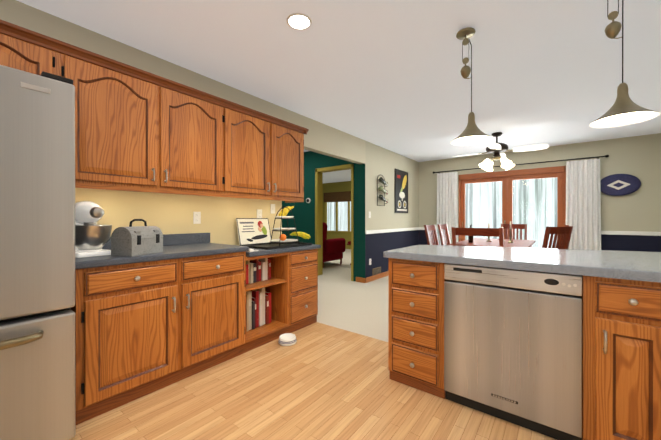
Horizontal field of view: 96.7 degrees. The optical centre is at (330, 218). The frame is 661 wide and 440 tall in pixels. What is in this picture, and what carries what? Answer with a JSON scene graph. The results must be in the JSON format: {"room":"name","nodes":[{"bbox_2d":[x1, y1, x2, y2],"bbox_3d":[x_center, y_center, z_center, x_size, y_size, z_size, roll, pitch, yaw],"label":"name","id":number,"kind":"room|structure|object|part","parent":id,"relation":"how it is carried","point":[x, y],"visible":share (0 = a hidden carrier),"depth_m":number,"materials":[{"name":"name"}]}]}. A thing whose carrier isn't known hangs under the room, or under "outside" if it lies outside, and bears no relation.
{"room":"kitchen","nodes":[
{"label":"kitchen","id":0,"kind":"room"},
{"bbox_2d":[0,0,418,282],"bbox_3d":[-0.807,-0.119,3.500,0.120,2.540,9.600,0,0,38],"label":"wall","id":1,"kind":"structure","parent":0,"point":[165,213],"depth_m":3.01,"materials":[{"name":"beige paint"}]},
{"bbox_2d":[0,19,51,74],"bbox_3d":[-1.922,-0.897,1.694,0.325,0.351,0.480,0,0,38],"label":"upper cabinet","id":2,"kind":"object","parent":1,"relation":"attached to","point":[23,49],"depth_m":1.67,"materials":[{"name":"brown wood"}]},
{"bbox_2d":[52,38,227,194],"bbox_3d":[-1.438,-0.651,2.318,0.325,0.846,1.124,0,0,38],"label":"upper cabinet","id":3,"kind":"object","parent":1,"relation":"attached to","point":[136,129],"depth_m":2.13,"materials":[{"name":"brown wood"}]},
{"bbox_2d":[102,233,209,249],"bbox_3d":[-1.542,0.187,2.432,0.022,0.100,1.160,0,0,38],"label":"backsplash","id":4,"kind":"structure","parent":1,"relation":"attached to","point":[168,240],"depth_m":2.66,"materials":[{"name":"grey stone"}]},
{"bbox_2d":[193,212,200,223],"bbox_3d":[-1.271,-0.008,2.797,0.008,0.115,0.072,0,0,38],"label":"outlet","id":5,"kind":"object","parent":1,"relation":"attached to","point":[196,217],"depth_m":2.79,"materials":[{"name":"white plastic"}]},
{"bbox_2d":[208,101,307,202],"bbox_3d":[-0.763,-0.652,3.188,0.325,0.846,1.078,0,0,38],"label":"upper cabinet","id":6,"kind":"object","parent":1,"relation":"attached to","point":[266,152],"depth_m":3.03,"materials":[{"name":"brown wood"}]},
{"bbox_2d":[257,209,261,217],"bbox_3d":[-0.817,-0.049,3.382,0.008,0.115,0.072,0,0,38],"label":"outlet","id":7,"kind":"object","parent":1,"relation":"attached to","point":[259,211],"depth_m":3.38,"materials":[{"name":"white plastic"}]},
{"bbox_2d":[270,204,274,213],"bbox_3d":[-0.692,-0.120,3.538,0.014,0.115,0.072,0,0,38],"label":"outlet","id":8,"kind":"object","parent":1,"relation":"attached to","point":[272,206],"depth_m":3.53,"materials":[{"name":"white plastic"}]},
{"bbox_2d":[364,271,388,282],"bbox_3d":[1.402,1.101,6.237,0.016,0.090,2.570,0,0,38],"label":"baseboard","id":9,"kind":"structure","parent":1,"relation":"attached to","point":[372,278],"depth_m":5.53,"materials":[{"name":"brown wood"}]},
{"bbox_2d":[372,267,380,274],"bbox_3d":[0.877,0.987,5.562,0.014,0.120,0.320,0,0,38],"label":"air vent","id":10,"kind":"object","parent":1,"relation":"in","point":[377,270],"visible":0.98,"depth_m":5.54,"materials":[{"name":"beige metal"}]},
{"bbox_2d":[377,175,387,205],"bbox_3d":[1.018,-0.548,5.653,0.108,0.599,0.310,0,0,38],"label":"wine rack","id":11,"kind":"object","parent":1,"relation":"attached to","point":[381,188],"visible":0.98,"depth_m":5.57,"materials":[{"name":"black metal"}]},
{"bbox_2d":[366,227,419,233],"bbox_3d":[1.412,0.244,6.244,0.022,0.065,2.544,0,0,38],"label":"trim","id":12,"kind":"structure","parent":1,"relation":"attached to","point":[415,228],"depth_m":5.98,"materials":[{"name":"white wood"}]},
{"bbox_2d":[395,169,407,212],"bbox_3d":[1.559,-0.589,6.429,0.025,0.930,0.670,0,0,38],"label":"poster","id":13,"kind":"object","parent":1,"relation":"attached to","point":[401,191],"visible":1,"depth_m":6.39,"materials":[{"name":"black paper"}]},
{"bbox_2d":[69,322,556,439],"bbox_3d":[-0.465,1.185,0.338,4.300,0.060,5.020,0,0,38],"label":"floor","id":14,"kind":"structure","parent":0,"point":[318,381],"depth_m":1.80,"materials":[{"name":"beige wood"}]},
{"bbox_2d":[0,65,75,439],"bbox_3d":[-1.840,0.222,1.337,0.855,1.856,0.914,0,0,38],"label":"refrigerator","id":15,"kind":"object","parent":14,"relation":"on","point":[37,255],"visible":1,"depth_m":1.38,"materials":[{"name":"silver metal"}]},
{"bbox_2d":[70,251,247,424],"bbox_3d":[-1.300,0.715,2.251,0.628,0.875,1.120,0,0,38],"label":"base cabinet","id":16,"kind":"object","parent":14,"relation":"on","point":[174,311],"depth_m":1.92,"materials":[{"name":"brown wood"}]},
{"bbox_2d":[75,243,247,266],"bbox_3d":[-1.299,0.257,2.243,0.638,0.040,1.160,0,0,38],"label":"countertop","id":17,"kind":"structure","parent":16,"relation":"on","point":[181,248],"depth_m":2.06,"materials":[{"name":"grey stone"}]},
{"bbox_2d":[75,201,111,257],"bbox_3d":[-1.591,0.061,1.899,0.351,0.352,0.263,0,0,38],"label":"stand mixer","id":18,"kind":"object","parent":17,"relation":"on","point":[92,237],"visible":0.73,"depth_m":1.82,"materials":[{"name":"white metal"}]},
{"bbox_2d":[111,219,162,256],"bbox_3d":[-1.284,0.119,1.968,0.170,0.235,0.254,0,0,13],"label":"lunch box","id":19,"kind":"object","parent":17,"relation":"on","point":[130,241],"visible":1,"depth_m":1.87,"materials":[{"name":"grey metal"}]},
{"bbox_2d":[248,247,319,334],"bbox_3d":[-0.515,0.740,3.262,0.628,0.822,0.460,0,0,38],"label":"base cabinet","id":20,"kind":"object","parent":14,"relation":"on","point":[292,285],"depth_m":2.99,"materials":[{"name":"brown wood"}]},
{"bbox_2d":[246,258,270,331],"bbox_3d":[-0.801,0.703,2.855,0.240,0.673,0.416,0,0,38],"label":"books","id":21,"kind":"object","parent":20,"relation":"in","point":[258,307],"visible":0.56,"depth_m":2.83,"materials":[{"name":"paper"}]},
{"bbox_2d":[240,244,319,258],"bbox_3d":[-0.648,0.309,3.082,0.638,0.040,0.958,0,0,38],"label":"countertop","id":22,"kind":"structure","parent":20,"relation":"on","point":[282,251],"depth_m":2.76,"materials":[{"name":"grey stone"}]},
{"bbox_2d":[236,218,270,244],"bbox_3d":[-0.839,0.141,3.253,0.083,0.292,0.430,0,0,38],"label":"sign","id":23,"kind":"object","parent":22,"relation":"on","point":[253,230],"visible":0.96,"depth_m":3.23,"materials":[{"name":"paper"}]},
{"bbox_2d":[239,242,311,249],"bbox_3d":[-0.564,0.276,3.097,0.440,0.024,0.660,0,0,38],"label":"desk tray","id":24,"kind":"object","parent":22,"relation":"on","point":[267,246],"visible":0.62,"depth_m":3.08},
{"bbox_2d":[269,206,310,245],"bbox_3d":[-0.459,0.071,3.125,0.364,0.416,0.347,0,0,38],"label":"fruit stand","id":25,"kind":"object","parent":24,"relation":"on","point":[284,211],"visible":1,"depth_m":3.11,"materials":[{"name":"ceramic"}]},
{"bbox_2d":[278,333,296,345],"bbox_3d":[-0.400,1.121,2.730,0.172,0.058,0.172,0,0,38],"label":"pet bowl","id":26,"kind":"object","parent":14,"relation":"on","point":[287,339],"visible":0.98,"depth_m":2.68,"materials":[{"name":"ceramic"}]},
{"bbox_2d":[385,257,445,398],"bbox_3d":[0.751,0.715,2.222,0.390,0.876,0.628,0,0,38],"label":"base cabinet","id":27,"kind":"object","parent":14,"relation":"on","point":[416,288],"depth_m":1.96,"materials":[{"name":"brown wood"}]},
{"bbox_2d":[444,263,581,439],"bbox_3d":[1.160,0.718,1.885,0.662,0.866,0.613,0,0,38],"label":"dishwasher","id":28,"kind":"object","parent":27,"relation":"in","point":[513,346],"visible":0.98,"depth_m":1.61,"materials":[{"name":"metal"}]},
{"bbox_2d":[582,277,660,439],"bbox_3d":[1.562,0.716,1.592,0.325,0.876,0.628,0,0,38],"label":"base cabinet","id":29,"kind":"object","parent":14,"relation":"on","point":[621,345],"depth_m":1.37,"materials":[{"name":"brown wood"}]},
{"bbox_2d":[383,245,660,284],"bbox_3d":[1.815,0.257,1.870,2.572,0.040,1.402,0,0,38],"label":"countertop","id":30,"kind":"structure","parent":29,"relation":"on","point":[617,265],"depth_m":1.74,"materials":[{"name":"grey stone"}]},
{"bbox_2d":[282,151,364,280],"bbox_3d":[-1.320,-0.124,6.820,4.999,2.540,0.123,0,0,38],"label":"wall","id":31,"kind":"structure","parent":0,"point":[303,213],"depth_m":5.92,"materials":[{"name":"green paint"}]},
{"bbox_2d":[315,164,353,280],"bbox_3d":[0.098,0.070,5.722,0.915,2.155,0.160,0,0,38],"label":"door frame","id":32,"kind":"structure","parent":31,"relation":"attached to","point":[319,172],"depth_m":5.92,"materials":[{"name":"yellow wood"}]},
{"bbox_2d":[323,181,350,248],"bbox_3d":[1.471,-0.130,10.416,5.000,2.540,0.120,0,0,38],"label":"wall","id":33,"kind":"structure","parent":0,"point":[337,187],"depth_m":11.26,"materials":[{"name":"paint"}]},
{"bbox_2d":[324,191,350,232],"bbox_3d":[0.461,-0.251,11.152,1.760,1.540,0.115,0,0,38],"label":"window","id":34,"kind":"structure","parent":33,"relation":"in","point":[338,197],"depth_m":11.26,"materials":[{"name":"clear glass"}]},
{"bbox_2d":[16,0,660,182],"bbox_3d":[-0.423,-1.441,4.466,9.300,0.100,11.600,0,0,38],"label":"ceiling","id":35,"kind":"structure","parent":0,"point":[385,74],"depth_m":2.55,"materials":[{"name":"white paint"}]},
{"bbox_2d":[286,13,311,29],"bbox_3d":[-0.220,-1.383,2.068,0.180,0.008,0.180,0,0,38],"label":"recessed light","id":36,"kind":"object","parent":35,"relation":"in","point":[298,21],"visible":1,"depth_m":2.06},
{"bbox_2d":[451,27,493,145],"bbox_3d":[1.031,-0.978,2.148,0.284,0.819,0.284,0,0,38],"label":"pendant light","id":37,"kind":"object","parent":35,"relation":"hanging from","point":[472,133],"visible":1,"depth_m":2.15,"materials":[{"name":"gold metal"}]},
{"bbox_2d":[453,132,548,171],"bbox_3d":[2.709,-1.092,4.783,1.037,0.597,1.037,0,0,-11],"label":"ceiling fan","id":38,"kind":"object","parent":35,"relation":"hanging from","point":[497,148],"visible":1,"depth_m":4.66,"materials":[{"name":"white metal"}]},
{"bbox_2d":[589,0,659,127],"bbox_3d":[1.655,-0.972,1.664,0.284,0.829,0.284,0,0,38],"label":"pendant light","id":39,"kind":"object","parent":35,"relation":"hanging from","point":[624,109],"visible":1,"depth_m":1.66,"materials":[{"name":"gold metal"}]},
{"bbox_2d":[317,249,388,341],"bbox_3d":[-0.362,1.179,4.549,9.300,0.060,11.800,0,0,38],"label":"floor carpet","id":40,"kind":"object","parent":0,"point":[345,302],"visible":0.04,"depth_m":4.08,"materials":[{"name":"beige carpet"}]},
{"bbox_2d":[323,222,344,267],"bbox_3d":[-0.209,0.613,7.306,0.860,1.059,0.895,0,0,38],"label":"armchair","id":41,"kind":"object","parent":40,"relation":"on","point":[333,249],"visible":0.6,"depth_m":6.97,"materials":[{"name":"red fabric"}]},
{"bbox_2d":[424,225,438,244],"bbox_3d":[1.877,0.625,4.861,0.536,1.043,0.450,0,0,38],"label":"dining chair","id":42,"kind":"object","parent":40,"relation":"on","point":[430,230],"visible":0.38,"depth_m":5.01,"materials":[{"name":"brown wood"}]},
{"bbox_2d":[437,224,450,244],"bbox_3d":[2.294,0.624,5.398,0.536,1.043,0.450,0,0,38],"label":"dining chair","id":43,"kind":"object","parent":40,"relation":"on","point":[442,228],"visible":0.33,"depth_m":5.55,"materials":[{"name":"brown wood"}]},
{"bbox_2d":[452,227,503,246],"bbox_3d":[1.886,0.627,3.693,0.576,1.043,0.546,0,0,38],"label":"dining chair","id":44,"kind":"object","parent":40,"relation":"on","point":[497,232],"visible":0.21,"depth_m":3.47,"materials":[{"name":"brown wood"}]},
{"bbox_2d":[447,238,534,247],"bbox_3d":[2.642,0.765,4.749,1.000,0.763,2.000,0,0,38],"label":"dining table","id":45,"kind":"object","parent":40,"relation":"on","point":[516,243],"visible":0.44,"depth_m":4.68,"materials":[{"name":"brown wood"}]},
{"bbox_2d":[468,236,472,242],"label":"decor","id":46,"kind":"object","parent":45,"relation":"on","point":[470,239],"depth_m":4.65,"materials":[{"name":"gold metal"}]},
{"bbox_2d":[504,221,513,242],"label":"decor","id":47,"kind":"object","parent":45,"relation":"on","point":[510,241],"depth_m":4.68,"materials":[{"name":"gold metal"}]},
{"bbox_2d":[501,224,526,239],"bbox_3d":[3.517,0.624,5.681,0.450,1.043,0.536,0,0,38],"label":"dining chair","id":48,"kind":"object","parent":40,"relation":"on","point":[517,227],"visible":0.15,"depth_m":5.83,"materials":[{"name":"brown wood"}]},
{"bbox_2d":[542,226,572,248],"bbox_3d":[3.040,0.626,4.212,0.450,1.043,0.536,0,0,-17],"label":"dining chair","id":49,"kind":"object","parent":40,"relation":"on","point":[564,233],"visible":0.17,"depth_m":3.99,"materials":[{"name":"brown wood"}]},
{"bbox_2d":[419,133,660,251],"bbox_3d":[3.919,-0.123,5.985,4.300,2.540,0.120,0,0,38],"label":"wall","id":50,"kind":"structure","parent":0,"point":[639,158],"depth_m":5.12,"materials":[{"name":"beige paint"}]},
{"bbox_2d":[459,166,565,247],"bbox_3d":[3.692,0.075,6.134,1.904,2.142,0.102,0,0,38],"label":"window","id":51,"kind":"structure","parent":50,"relation":"in","point":[506,178],"depth_m":6.08,"materials":[{"name":"brown wood"}]},
{"bbox_2d":[433,155,608,249],"bbox_3d":[3.630,0.010,6.037,3.051,2.249,0.109,0,0,38],"label":"curtains","id":52,"kind":"object","parent":50,"relation":"attached to","point":[583,204],"visible":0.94,"depth_m":5.36,"materials":[{"name":"white fabric"}]},
{"bbox_3d":[3.636,-1.076,6.043,3.051,0.076,0.089,0,0,38],"label":"curtain rod","id":53,"kind":"part","parent":52,"relation":"part of","materials":[{"name":"black metal"}]},
{"bbox_2d":[600,174,640,195],"bbox_3d":[4.963,-0.582,5.063,0.540,0.380,0.028,0,0,38],"label":"art","id":54,"kind":"object","parent":50,"relation":"attached to","point":[618,184],"visible":0.94,"depth_m":5.05},
{"bbox_2d":[601,231,660,235],"bbox_3d":[5.151,0.246,4.939,0.990,0.065,0.022,0,0,38],"label":"trim","id":55,"kind":"structure","parent":50,"relation":"attached to","point":[602,232],"depth_m":4.97,"materials":[{"name":"white wood"}]},
{"label":"outside","id":56,"kind":"structure","parent":0,"visible":0},
{"bbox_2d":[327,177,556,247],"bbox_3d":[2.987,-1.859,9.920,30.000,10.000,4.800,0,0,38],"label":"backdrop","id":57,"kind":"structure","parent":56,"point":[491,204],"depth_m":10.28,"materials":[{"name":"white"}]}
]}

